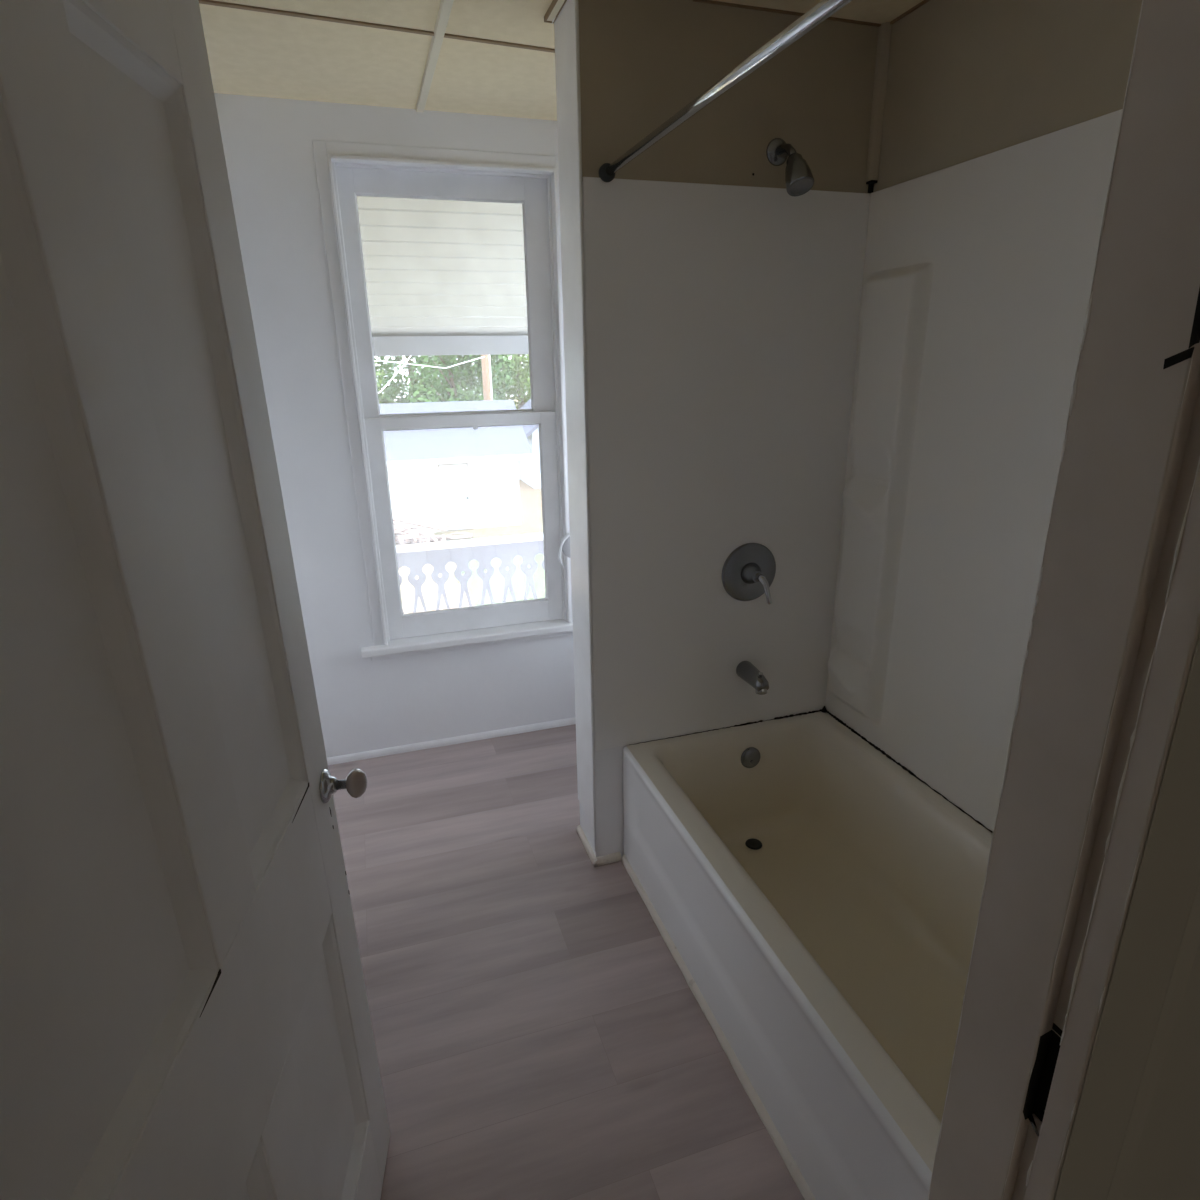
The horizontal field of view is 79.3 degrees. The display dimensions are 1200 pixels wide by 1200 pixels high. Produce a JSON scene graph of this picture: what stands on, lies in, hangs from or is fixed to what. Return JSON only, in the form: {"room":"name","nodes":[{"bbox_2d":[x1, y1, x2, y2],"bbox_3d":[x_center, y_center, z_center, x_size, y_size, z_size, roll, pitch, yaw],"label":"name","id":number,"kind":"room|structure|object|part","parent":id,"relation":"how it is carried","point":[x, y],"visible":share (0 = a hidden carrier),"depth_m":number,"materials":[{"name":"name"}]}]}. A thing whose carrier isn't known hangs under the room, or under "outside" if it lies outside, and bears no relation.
{"room":"bathroom","nodes":[
{"label":"bathroom","id":0,"kind":"room"},
{"bbox_2d":[214,93,574,757],"bbox_3d":[-0.443,-0.531,3.042,2.196,2.559,0.160,-7,19,-17],"label":"wall","id":1,"kind":"structure","parent":0,"point":[364,704],"depth_m":2.71,"materials":[{"name":"white paint"}]},
{"bbox_2d":[312,140,572,660],"bbox_3d":[-0.567,-0.717,2.919,0.960,1.897,0.218,-7,19,-17],"label":"window","id":2,"kind":"structure","parent":1,"relation":"in","point":[345,171],"depth_m":2.85,"materials":[{"name":"white paint"}]},
{"bbox_3d":[-0.574,-1.146,2.835,0.783,0.918,0.036,-7,19,-17],"label":"sash","id":3,"kind":"part","parent":2,"relation":"part of","materials":[{"name":"white paint"}]},
{"bbox_3d":[-0.547,-0.313,3.068,0.783,0.916,0.036,-7,19,-17],"label":"sash","id":4,"kind":"part","parent":2,"relation":"part of","materials":[{"name":"white paint"}]},
{"bbox_2d":[558,532,570,566],"bbox_3d":[-0.131,-0.223,3.131,0.112,0.153,0.043,-7,19,-17],"label":"bracket","id":5,"kind":"object","parent":2,"relation":"attached to","point":[564,547],"visible":0.62,"depth_m":3.12,"materials":[{"name":"white plastic"}]},
{"bbox_2d":[327,717,575,764],"bbox_3d":[-0.396,0.601,3.326,1.896,0.030,0.014,-7,19,-17],"label":"baseboard","id":6,"kind":"structure","parent":1,"relation":"attached to","point":[569,721],"depth_m":3.24,"materials":[{"name":"white paint"}]},
{"bbox_2d":[396,533,545,613],"bbox_3d":[-3.029,0.164,4.071,6.830,0.606,0.100,-7,19,-17],"label":"porch railing","id":7,"kind":"object","parent":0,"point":[414,557],"visible":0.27,"depth_m":4.67,"materials":[{"name":"white paint"}]},
{"bbox_3d":[-3.034,-0.110,3.981,6.830,0.030,0.100,-7,19,-17],"label":"rail","id":8,"kind":"part","parent":7,"relation":"part of","materials":[{"name":"white paint"}]},
{"bbox_2d":[199,0,922,120],"bbox_3d":[-0.066,-1.423,1.443,2.196,0.120,2.767,-7,19,-17],"label":"ceiling","id":9,"kind":"structure","parent":0,"point":[250,53],"depth_m":2.04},
{"bbox_2d":[198,0,554,52],"bbox_3d":[-0.620,-1.488,1.870,1.104,0.004,0.016,-8,19,-20],"label":"trim","id":10,"kind":"structure","parent":9,"relation":"attached to","point":[208,2],"depth_m":1.87,"materials":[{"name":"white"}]},
{"bbox_2d":[415,0,453,112],"bbox_3d":[-0.250,-1.341,1.407,0.030,0.008,2.447,-7,19,-17],"label":"trim","id":11,"kind":"structure","parent":9,"relation":"attached to","point":[445,7],"depth_m":2.03,"materials":[{"name":"beige wood"}]},
{"bbox_2d":[328,724,804,1199],"bbox_3d":[0.517,1.903,-0.484,3.500,0.100,8.557,-7,19,-17],"label":"floor","id":12,"kind":"structure","parent":0,"point":[538,1035],"depth_m":1.92,"materials":[{"name":"plastic"}]},
{"bbox_2d":[623,706,992,1199],"bbox_3d":[0.669,0.843,1.851,0.764,0.453,1.496,-7,19,-17],"label":"bathtub","id":13,"kind":"object","parent":12,"relation":"on","point":[822,900],"visible":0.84,"depth_m":1.94,"materials":[{"name":"beige ceramic"}]},
{"bbox_2d":[621,855,815,1199],"bbox_3d":[0.308,1.094,1.798,0.019,0.022,1.484,-7,19,-17],"label":"baseboard","id":14,"kind":"structure","parent":13,"relation":"attached to","point":[791,1165],"depth_m":1.77,"materials":[{"name":"white wood"}]},
{"bbox_3d":[0.507,0.531,2.429,0.074,0.074,0.023,-7,19,-17],"label":"overflow plate","id":15,"kind":"part","parent":13,"relation":"part of","materials":[{"name":"silver metal"}]},
{"bbox_2d":[583,109,1122,831],"bbox_3d":[0.609,-0.119,1.519,0.859,1.628,1.500,-7,19,-17],"label":"shower surround","id":16,"kind":"object","parent":13,"relation":"on","point":[871,392],"visible":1,"depth_m":2.03,"materials":[{"name":"white plastic"}]},
{"bbox_3d":[0.378,-0.337,2.196,0.855,1.628,0.004,-7,19,-17],"label":"panel","id":17,"kind":"part","parent":16,"relation":"part of","materials":[{"name":"white plastic"}]},
{"bbox_2d":[722,543,775,604],"bbox_3d":[0.489,-0.074,2.260,0.192,0.192,0.101,-7,19,-17],"label":"shower valve","id":18,"kind":"object","parent":16,"relation":"attached to","point":[748,573],"visible":1,"depth_m":2.28,"materials":[{"name":"silver metal"}]},
{"bbox_3d":[0.509,-0.034,2.247,0.051,0.096,0.025,14,23,38],"label":"lever","id":19,"kind":"part","parent":18,"relation":"part of","materials":[{"name":"silver metal"}]},
{"bbox_2d":[736,661,768,694],"bbox_3d":[0.501,0.253,2.348,0.061,0.068,0.140,-7,19,-17],"label":"tub spout","id":20,"kind":"object","parent":16,"relation":"attached to","point":[745,670],"visible":1,"depth_m":2.33,"materials":[{"name":"silver metal"}]},
{"bbox_2d":[755,689,766,694],"bbox_3d":[0.515,0.283,2.314,0.038,0.030,0.040,-7,19,-17],"label":"outlet","id":21,"kind":"object","parent":20,"relation":"attached to","point":[758,691],"depth_m":2.30,"materials":[{"name":"silver metal"}]},
{"bbox_2d":[828,262,932,725],"bbox_3d":[0.796,-0.271,2.196,0.070,1.350,0.288,-7,19,-17],"label":"recessed panel","id":22,"kind":"object","parent":16,"relation":"attached to","point":[883,317],"depth_m":2.15,"materials":[{"name":"white plastic"}]},
{"bbox_3d":[1.015,-0.166,1.641,0.006,1.628,1.500,-7,19,-17],"label":"panel","id":23,"kind":"part","parent":16,"relation":"part of","materials":[{"name":"white plastic"}]},
{"bbox_2d":[578,0,878,856],"bbox_3d":[0.348,-0.303,2.305,0.863,2.559,0.193,-7,19,-17],"label":"wall partition","id":24,"kind":"structure","parent":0,"point":[642,62],"depth_m":1.88,"materials":[{"name":"white paint"}]},
{"bbox_2d":[544,0,566,23],"bbox_3d":[0.122,-1.250,1.119,0.029,0.012,1.644,-7,19,-17],"label":"trim","id":25,"kind":"structure","parent":24,"relation":"attached to","point":[556,6],"depth_m":1.81,"materials":[{"name":"beige wood"}]},
{"bbox_2d":[554,0,596,850],"bbox_3d":[-0.063,-0.325,2.153,0.009,2.409,0.197,-7,19,-17],"label":"wall","id":26,"kind":"structure","parent":24,"relation":"attached to","point":[566,25],"depth_m":2.04,"materials":[{"name":"white paint"}]},
{"bbox_2d":[577,825,621,866],"bbox_3d":[-0.005,0.852,2.547,0.099,0.024,0.210,-7,19,-17],"label":"baseboard","id":27,"kind":"structure","parent":24,"relation":"attached to","point":[614,857],"depth_m":2.46,"materials":[{"name":"white wood"}]},
{"bbox_2d":[599,0,851,181],"bbox_3d":[0.247,-0.861,1.154,0.042,0.042,1.503,-7,19,-17],"label":"shower curtain rod","id":28,"kind":"object","parent":24,"relation":"attached to","point":[824,9],"visible":1,"depth_m":1.20,"materials":[{"name":"silver metal"}]},
{"bbox_2d":[766,138,813,195],"bbox_3d":[0.503,-1.140,1.896,0.071,0.157,0.154,-7,19,-17],"label":"shower fixture","id":29,"kind":"object","parent":24,"relation":"attached to","point":[799,179],"visible":1,"depth_m":1.87,"materials":[{"name":"silver metal"}]},
{"bbox_3d":[0.493,-1.177,1.911,0.021,0.055,0.095,-7,19,-17],"label":"arm","id":30,"kind":"part","parent":29,"relation":"part of","materials":[{"name":"silver metal"}]},
{"bbox_2d":[872,0,1141,801],"bbox_3d":[0.955,-0.241,2.082,0.150,2.559,2.607,-7,19,-17],"label":"wall","id":31,"kind":"structure","parent":0,"point":[967,80],"depth_m":1.65,"materials":[{"name":"beige paint"}]},
{"bbox_2d":[693,0,929,26],"bbox_3d":[0.727,-1.286,1.186,0.566,0.006,1.494,-7,19,-17],"label":"trim","id":32,"kind":"structure","parent":31,"relation":"attached to","point":[923,2],"depth_m":1.84,"materials":[{"name":"brown"}]},
{"bbox_2d":[866,22,891,192],"bbox_3d":[0.764,-1.344,1.990,0.022,0.399,0.026,-7,19,-17],"label":"trim","id":33,"kind":"structure","parent":31,"relation":"attached to","point":[885,30],"depth_m":1.98,"materials":[{"name":"beige paint"}]},
{"bbox_2d":[1140,1008,1199,1199],"bbox_3d":[0.365,0.237,0.658,1.896,2.559,0.110,-7,19,-17],"label":"wall","id":34,"kind":"structure","parent":0,"point":[1174,1171],"depth_m":0.81,"materials":[{"name":"white paint"}]},
{"bbox_2d":[0,0,389,1199],"bbox_3d":[-0.421,0.328,0.845,0.111,2.073,0.900,-4,18,-6],"label":"door","id":35,"kind":"structure","parent":34,"relation":"in","point":[185,1013],"depth_m":0.73,"materials":[{"name":"white paint"}]},
{"bbox_3d":[-0.444,0.008,0.510,0.032,0.975,0.334,-4,18,-6],"label":"panel","id":36,"kind":"part","parent":35,"relation":"part of","materials":[{"name":"white paint"}]},
{"bbox_3d":[-0.495,-0.122,0.910,0.032,0.975,0.260,-4,18,-6],"label":"panel","id":37,"kind":"part","parent":35,"relation":"part of","materials":[{"name":"white paint"}]},
{"bbox_3d":[-0.413,0.958,0.824,0.032,0.501,0.334,-4,18,-6],"label":"panel","id":38,"kind":"part","parent":35,"relation":"part of","materials":[{"name":"white paint"}]},
{"bbox_3d":[-0.464,0.828,1.224,0.032,0.501,0.260,-4,18,-6],"label":"panel","id":39,"kind":"part","parent":35,"relation":"part of","materials":[{"name":"white paint"}]},
{"bbox_3d":[-0.428,0.323,1.277,0.035,0.052,0.052,-4,18,-6],"label":"knob","id":40,"kind":"part","parent":35,"relation":"part of","materials":[{"name":"grey metal"}]},
{"bbox_2d":[928,0,1199,1199],"bbox_3d":[-0.007,0.341,0.554,1.175,2.240,0.138,-7,19,-17],"label":"door frame","id":41,"kind":"structure","parent":34,"relation":"attached to","point":[1081,1004],"depth_m":0.62,"materials":[{"name":"paint"}]},
{"bbox_3d":[0.010,0.357,0.502,1.175,2.240,0.024,-7,19,-17],"label":"casing","id":42,"kind":"part","parent":41,"relation":"part of","materials":[{"name":"grey paint"}]},
{"label":"outside","id":43,"kind":"structure","parent":0,"visible":0},
{"bbox_2d":[379,397,544,605],"bbox_3d":[-8.955,-14.412,61.447,140.000,0.200,118.703,-7,19,-17],"label":"ground","id":44,"kind":"structure","parent":43,"point":[530,498],"depth_m":20.37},
{"bbox_2d":[375,361,384,402],"bbox_3d":[-13.986,-10.037,34.730,5.437,8.575,7.153,11,22,33],"label":"leafy tree","id":45,"kind":"object","parent":44,"relation":"on","point":[382,371],"visible":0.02,"depth_m":35.95,"materials":[{"name":"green plant"}]},
{"bbox_2d":[374,355,464,403],"bbox_3d":[-10.316,-12.511,40.237,7.246,9.718,7.478,-7,19,-17],"label":"leafy tree","id":46,"kind":"object","parent":44,"relation":"on","point":[393,389],"visible":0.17,"depth_m":38.76,"materials":[{"name":"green plant"}]},
{"bbox_2d":[393,516,472,545],"bbox_3d":[-6.162,-2.079,22.078,4.549,0.897,2.330,-7,19,-17],"label":"brush pile","id":47,"kind":"object","parent":44,"relation":"on","point":[413,536],"visible":0.41,"depth_m":22.06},
{"bbox_2d":[393,518,446,531],"bbox_3d":[-6.034,-2.436,22.637,2.680,1.044,0.100,-16,23,-37],"label":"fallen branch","id":48,"kind":"object","parent":47,"relation":"on","point":[395,519],"visible":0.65,"depth_m":23.02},
{"bbox_2d":[399,554,479,613],"bbox_3d":[-8.042,0.360,16.135,10.756,0.062,9.229,-7,19,-17],"label":"litter","id":49,"kind":"object","parent":44,"relation":"on","point":[429,589],"visible":0.13,"depth_m":17.43,"materials":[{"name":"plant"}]},
{"bbox_2d":[379,400,532,531],"bbox_3d":[-7.616,-4.717,25.103,9.560,4.000,5.730,-7,19,-17],"label":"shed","id":50,"kind":"object","parent":44,"relation":"on","point":[448,478],"visible":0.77,"depth_m":23.73,"materials":[{"name":"white"}]},
{"bbox_3d":[-4.738,-3.436,23.720,0.890,1.990,0.050,-7,19,-17],"label":"door","id":51,"kind":"part","parent":50,"relation":"part of","materials":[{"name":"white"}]},
{"bbox_3d":[-4.730,-3.410,23.703,1.080,2.190,0.100,-7,19,-17],"label":"door trim","id":52,"kind":"part","parent":50,"relation":"part of","materials":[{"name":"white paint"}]},
{"bbox_2d":[404,354,516,402],"bbox_3d":[-7.174,-10.078,35.654,5.774,7.828,4.976,13,23,36],"label":"leafy tree","id":53,"kind":"object","parent":44,"relation":"on","point":[470,371],"visible":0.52,"depth_m":34.83,"materials":[{"name":"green plant"}]},
{"bbox_2d":[481,355,492,400],"bbox_3d":[-4.544,-8.905,28.873,2.200,9.501,0.360,-7,19,-17],"label":"utility pole","id":54,"kind":"object","parent":44,"relation":"on","point":[486,365],"visible":0.17,"depth_m":28.83,"materials":[{"name":"brown wood"}]},
{"bbox_2d":[374,356,484,368],"bbox_3d":[-13.096,-8.374,25.561,18.208,0.688,0.543,-7,19,-17],"label":"utility wire","id":55,"kind":"object","parent":54,"relation":"attached to","point":[483,356],"visible":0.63,"depth_m":27.39,"materials":[{"name":"white"}]},
{"bbox_2d":[467,354,530,408],"bbox_3d":[-5.778,-14.233,46.073,6.977,9.190,7.387,-7,19,-17],"label":"leafy tree","id":56,"kind":"object","parent":44,"relation":"on","point":[521,386],"visible":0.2,"depth_m":44.58,"materials":[{"name":"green plant"}]},
{"bbox_2d":[518,399,540,488],"bbox_3d":[-1.145,-8.129,33.940,6.100,4.750,5.600,-7,19,-17],"label":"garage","id":57,"kind":"structure","parent":44,"relation":"on","point":[528,469],"depth_m":31.58,"materials":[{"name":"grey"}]},
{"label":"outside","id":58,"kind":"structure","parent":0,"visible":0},
{"bbox_2d":[378,356,410,392],"bbox_3d":[-7.663,-8.576,27.053,0.451,2.317,5.900,3,19,14],"label":"utility wire","id":59,"kind":"object","parent":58,"point":[410,356],"visible":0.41,"depth_m":26.73,"materials":[{"name":"white"}]},
{"bbox_3d":[-2.557,2.715,-2.147,9.916,6.700,10.157,-7,19,-17],"label":"wall","id":60,"kind":"structure","parent":0,"visible":0},
{"bbox_2d":[357,196,528,355],"bbox_3d":[-2.822,-0.578,3.185,7.200,2.760,1.578,-7,19,-17],"label":"porch roof","id":61,"kind":"structure","parent":60,"relation":"attached to","point":[443,277],"depth_m":3.67,"materials":[{"name":"grey wood"}]}
]}

